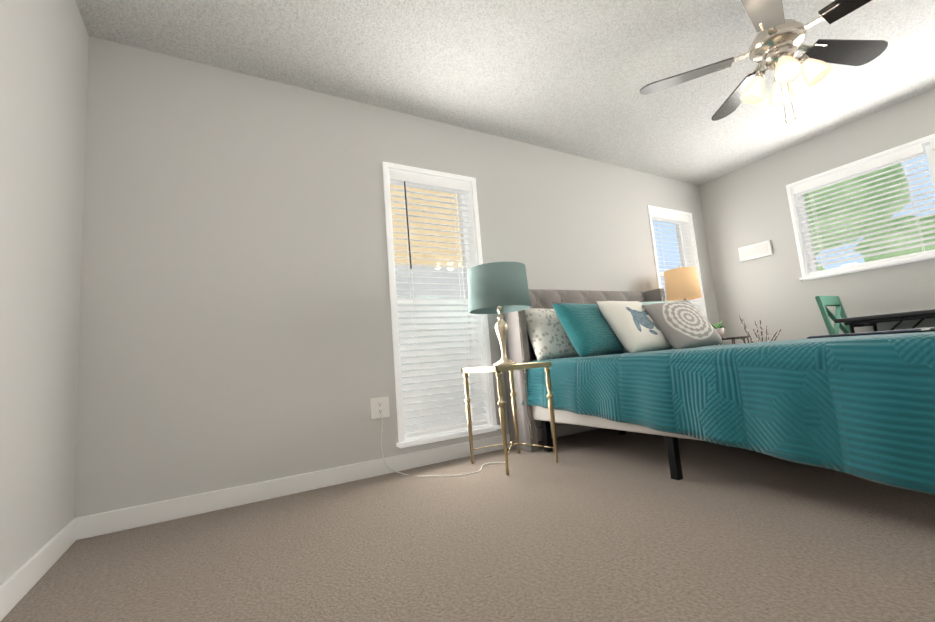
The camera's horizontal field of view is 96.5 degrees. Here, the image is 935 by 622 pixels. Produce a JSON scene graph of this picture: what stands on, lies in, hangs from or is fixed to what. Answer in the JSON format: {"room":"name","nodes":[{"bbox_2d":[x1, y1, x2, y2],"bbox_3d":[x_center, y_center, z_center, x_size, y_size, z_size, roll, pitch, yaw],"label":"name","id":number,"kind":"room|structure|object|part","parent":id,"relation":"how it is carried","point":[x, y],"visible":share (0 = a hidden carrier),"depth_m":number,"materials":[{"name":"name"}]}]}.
{"room":"bedroom","nodes":[
{"label":"bedroom","id":0,"kind":"room"},
{"bbox_2d":[0,0,88,584],"bbox_3d":[-1.064,-0.437,0.513,0.150,2.440,3.350,-1,-8,-30],"label":"wall","id":1,"kind":"structure","parent":0,"point":[44,45],"depth_m":1.53,"materials":[{"name":"grey paint"}]},
{"bbox_2d":[0,517,79,621],"bbox_3d":[-0.897,0.722,0.410,0.014,0.095,3.300,-1,-8,-30],"label":"baseboard","id":2,"kind":"structure","parent":1,"relation":"attached to","point":[17,585],"depth_m":1.44,"materials":[{"name":"white wood"}]},
{"bbox_2d":[74,36,722,517],"bbox_3d":[0.428,-0.209,3.393,5.630,2.440,0.150,-1,-8,-30],"label":"wall","id":3,"kind":"structure","parent":0,"point":[234,318],"depth_m":2.37,"materials":[{"name":"grey paint"}]},
{"bbox_2d":[80,423,598,539],"bbox_3d":[0.563,0.939,3.182,5.330,0.095,0.014,-1,-8,-30],"label":"baseboard","id":4,"kind":"structure","parent":3,"relation":"attached to","point":[93,525],"depth_m":2.24,"materials":[{"name":"white wood"}]},
{"bbox_2d":[370,396,389,418],"bbox_3d":[-0.545,0.602,2.594,0.120,0.125,0.011,-1,-8,-30],"label":"electrical outlet","id":5,"kind":"object","parent":3,"relation":"attached to","point":[379,406],"visible":1,"depth_m":2.59,"materials":[{"name":"white plastic"}]},
{"bbox_2d":[382,162,500,447],"bbox_3d":[-0.214,-0.072,2.968,0.770,1.900,0.185,-1,-8,-30],"label":"window","id":6,"kind":"structure","parent":3,"relation":"in","point":[482,414],"depth_m":2.92,"materials":[{"name":"white plastic"}]},
{"bbox_3d":[-0.248,-0.062,3.026,0.580,1.740,0.004,-1,-8,-30],"label":"glass","id":7,"kind":"part","parent":6,"relation":"part of","materials":[{"name":"clear glass"}]},
{"bbox_2d":[647,205,707,320],"bbox_3d":[2.191,-0.398,4.426,0.780,1.370,0.185,-1,-8,-30],"label":"window","id":8,"kind":"structure","parent":3,"relation":"in","point":[690,244],"depth_m":4.57,"materials":[{"name":"white"}]},
{"bbox_2d":[651,211,700,311],"bbox_3d":[2.203,-0.404,4.405,0.644,1.266,0.069,-1,-8,-30],"label":"window blind","id":9,"kind":"object","parent":8,"relation":"attached to","point":[669,218],"visible":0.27,"depth_m":4.44,"materials":[{"name":"white plastic"}]},
{"bbox_2d":[1,428,934,621],"bbox_3d":[1.403,0.796,1.744,5.630,0.100,3.650,-1,-8,-30],"label":"floor","id":10,"kind":"structure","parent":0,"point":[603,525],"depth_m":1.42,"materials":[{"name":"carpet"}]},
{"bbox_2d":[380,414,504,476],"bbox_3d":[-0.139,0.790,2.555,0.677,0.368,0.419,-1,-8,-30],"label":"lamp cord","id":11,"kind":"object","parent":10,"relation":"on","point":[425,475],"visible":0.98,"depth_m":2.53,"materials":[{"name":"white plastic"}]},
{"bbox_2d":[461,362,558,475],"bbox_3d":[0.260,0.638,2.596,0.402,0.600,0.422,-1,-8,-30],"label":"nightstand","id":12,"kind":"object","parent":10,"relation":"on","point":[511,368],"visible":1,"depth_m":2.52,"materials":[{"name":"gold metal"}]},
{"bbox_2d":[467,262,530,365],"bbox_3d":[0.209,0.012,2.672,0.400,0.662,0.400,-1,-8,-30],"label":"lamp","id":13,"kind":"object","parent":12,"relation":"on","point":[500,288],"visible":1,"depth_m":2.54,"materials":[{"name":"teal"}]},
{"bbox_3d":[0.197,-0.140,2.690,0.400,0.270,0.400,-1,-8,-30],"label":"lamp shade","id":14,"kind":"part","parent":13,"relation":"part of","materials":[{"name":"teal fabric"}]},
{"bbox_2d":[502,288,934,494],"bbox_3d":[1.557,0.244,2.528,1.730,1.155,2.284,-1,-8,-30],"label":"bed","id":15,"kind":"object","parent":10,"relation":"on","point":[860,405],"visible":0.96,"depth_m":1.78,"materials":[{"name":"teal fabric"}]},
{"bbox_2d":[791,320,934,438],"bbox_3d":[2.103,0.380,2.158,1.163,0.538,1.136,-1,-8,-30],"label":"throw","id":16,"kind":"object","parent":15,"relation":"on","point":[928,329],"depth_m":2.10,"materials":[{"name":"teal fabric"}]},
{"bbox_2d":[717,336,748,344],"bbox_3d":[2.274,0.590,3.826,0.602,0.668,0.602,-1,-8,-30],"label":"side table","id":17,"kind":"object","parent":10,"relation":"on","point":[734,338],"visible":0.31,"depth_m":3.58,"materials":[{"name":"brown metal"}]},
{"bbox_2d":[664,266,701,300],"bbox_3d":[2.027,-0.077,3.900,0.300,0.709,0.300,-1,-8,-30],"label":"lamp","id":18,"kind":"object","parent":17,"relation":"on","point":[682,283],"visible":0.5,"depth_m":3.81,"materials":[{"name":"white fabric"}]},
{"bbox_2d":[711,321,725,337],"bbox_3d":[2.288,0.169,3.800,0.115,0.154,0.124,-1,-8,-30],"label":"plant","id":19,"kind":"object","parent":17,"relation":"on","point":[718,328],"visible":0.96,"depth_m":3.77,"materials":[{"name":"green plant"}]},
{"bbox_3d":[2.292,0.203,3.808,0.100,0.088,0.100,-1,-8,-30],"label":"pot","id":20,"kind":"part","parent":19,"relation":"part of","materials":[{"name":"beige ceramic"}]},
{"bbox_2d":[739,315,780,342],"bbox_3d":[2.785,0.454,3.916,0.367,0.876,0.358,-1,-8,-30],"label":"branches","id":21,"kind":"object","parent":10,"relation":"on","point":[761,330],"visible":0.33,"depth_m":3.99,"materials":[{"name":"plant"}]},
{"bbox_2d":[815,296,850,334],"bbox_3d":[3.222,0.309,3.291,0.420,0.954,0.515,-1,-8,-30],"label":"chair","id":22,"kind":"object","parent":10,"relation":"on","point":[823,302],"visible":0.08,"depth_m":3.48,"materials":[{"name":"green wood"}]},
{"bbox_2d":[834,309,934,332],"bbox_3d":[3.471,0.340,2.865,0.580,0.740,1.230,-1,-8,-30],"label":"desk","id":23,"kind":"object","parent":10,"relation":"on","point":[873,320],"visible":0.6,"depth_m":3.08,"materials":[{"name":"black wood"}]},
{"bbox_2d":[75,0,934,184],"bbox_3d":[1.200,-1.718,2.049,5.630,0.100,3.650,-1,-8,-30],"label":"ceiling","id":24,"kind":"structure","parent":0,"point":[573,77],"depth_m":2.58,"materials":[{"name":"white paint"}]},
{"bbox_2d":[640,0,887,122],"bbox_3d":[1.625,-1.325,2.122,1.309,0.725,1.261,-1,-8,-30],"label":"ceiling fan","id":25,"kind":"object","parent":24,"relation":"hanging from","point":[769,48],"depth_m":2.17,"materials":[{"name":"silver metal"}]},
{"bbox_3d":[1.217,-1.313,2.344,0.466,0.039,0.148,-8,-8,26],"label":"ceiling fan blade","id":26,"kind":"part","parent":25,"relation":"part of","materials":[{"name":"grey wood"}]},
{"bbox_3d":[1.663,-1.320,2.589,0.148,0.039,0.466,-6,-7,8],"label":"ceiling fan blade","id":27,"kind":"part","parent":25,"relation":"part of","materials":[{"name":"grey wood"}]},
{"bbox_3d":[1.309,-1.381,1.850,0.148,0.039,0.466,-11,-10,44],"label":"ceiling fan blade","id":28,"kind":"part","parent":25,"relation":"part of","materials":[{"name":"grey wood"}]},
{"bbox_2d":[740,55,831,104],"bbox_3d":[1.621,-1.182,2.140,0.302,0.128,0.302,-3,-7,-13],"label":"shades","id":29,"kind":"object","parent":25,"relation":"attached to","point":[791,68],"visible":1,"depth_m":2.07,"materials":[{"name":"white glass"}]},
{"bbox_3d":[1.811,-1.429,1.787,0.148,0.039,0.466,-1,-8,-27],"label":"ceiling fan blade","id":30,"kind":"part","parent":25,"relation":"part of","materials":[{"name":"black wood"}]},
{"bbox_3d":[2.029,-1.391,2.244,0.466,0.039,0.148,-3,-7,-9],"label":"ceiling fan blade","id":31,"kind":"part","parent":25,"relation":"part of","materials":[{"name":"black wood"}]},
{"bbox_2d":[698,88,934,344],"bbox_3d":[3.666,-0.484,3.280,0.150,2.440,3.350,-1,-8,-30],"label":"wall","id":32,"kind":"structure","parent":0,"point":[747,205],"depth_m":4.04,"materials":[{"name":"grey paint"}]},
{"bbox_2d":[738,240,772,261],"bbox_3d":[2.965,-0.617,4.304,0.020,0.150,0.300,-1,-8,-30],"label":"sign","id":33,"kind":"object","parent":32,"relation":"attached to","point":[756,250],"visible":0.98,"depth_m":4.29,"materials":[{"name":"white plastic"}]},
{"bbox_2d":[786,134,934,280],"bbox_3d":[3.662,-0.889,3.235,0.185,0.950,1.910,-1,-8,-30],"label":"window","id":34,"kind":"structure","parent":32,"relation":"in","point":[897,155],"depth_m":3.60,"materials":[{"name":"white"}]},
{"bbox_2d":[929,134,934,248],"bbox_3d":[3.868,-0.956,2.832,0.069,0.856,0.870,-1,-8,-30],"label":"blind","id":35,"kind":"object","parent":34,"relation":"attached to","point":[931,140],"depth_m":3.23,"materials":[{"name":"white plastic"}]},
{"label":"outside","id":36,"kind":"structure","parent":0,"visible":0},
{"bbox_2d":[395,265,474,425],"bbox_3d":[-2.316,0.659,5.097,5.900,2.570,0.350,-1,-8,-30],"label":"fence","id":37,"kind":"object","parent":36,"point":[448,293],"depth_m":6.29,"materials":[{"name":"white wood"}]},
{"bbox_2d":[390,184,462,267],"bbox_3d":[-2.637,-2.530,5.592,5.900,3.950,0.100,-1,-8,-30],"label":"building","id":38,"kind":"structure","parent":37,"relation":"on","point":[429,244],"depth_m":6.49,"materials":[{"name":"paint"}]},
{"bbox_2d":[804,163,934,270],"bbox_3d":[4.561,-0.817,9.579,10.233,5.190,4.861,-5,-7,4],"label":"trees","id":39,"kind":"object","parent":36,"point":[898,253],"depth_m":7.58,"materials":[{"name":"green plant"}]}
]}

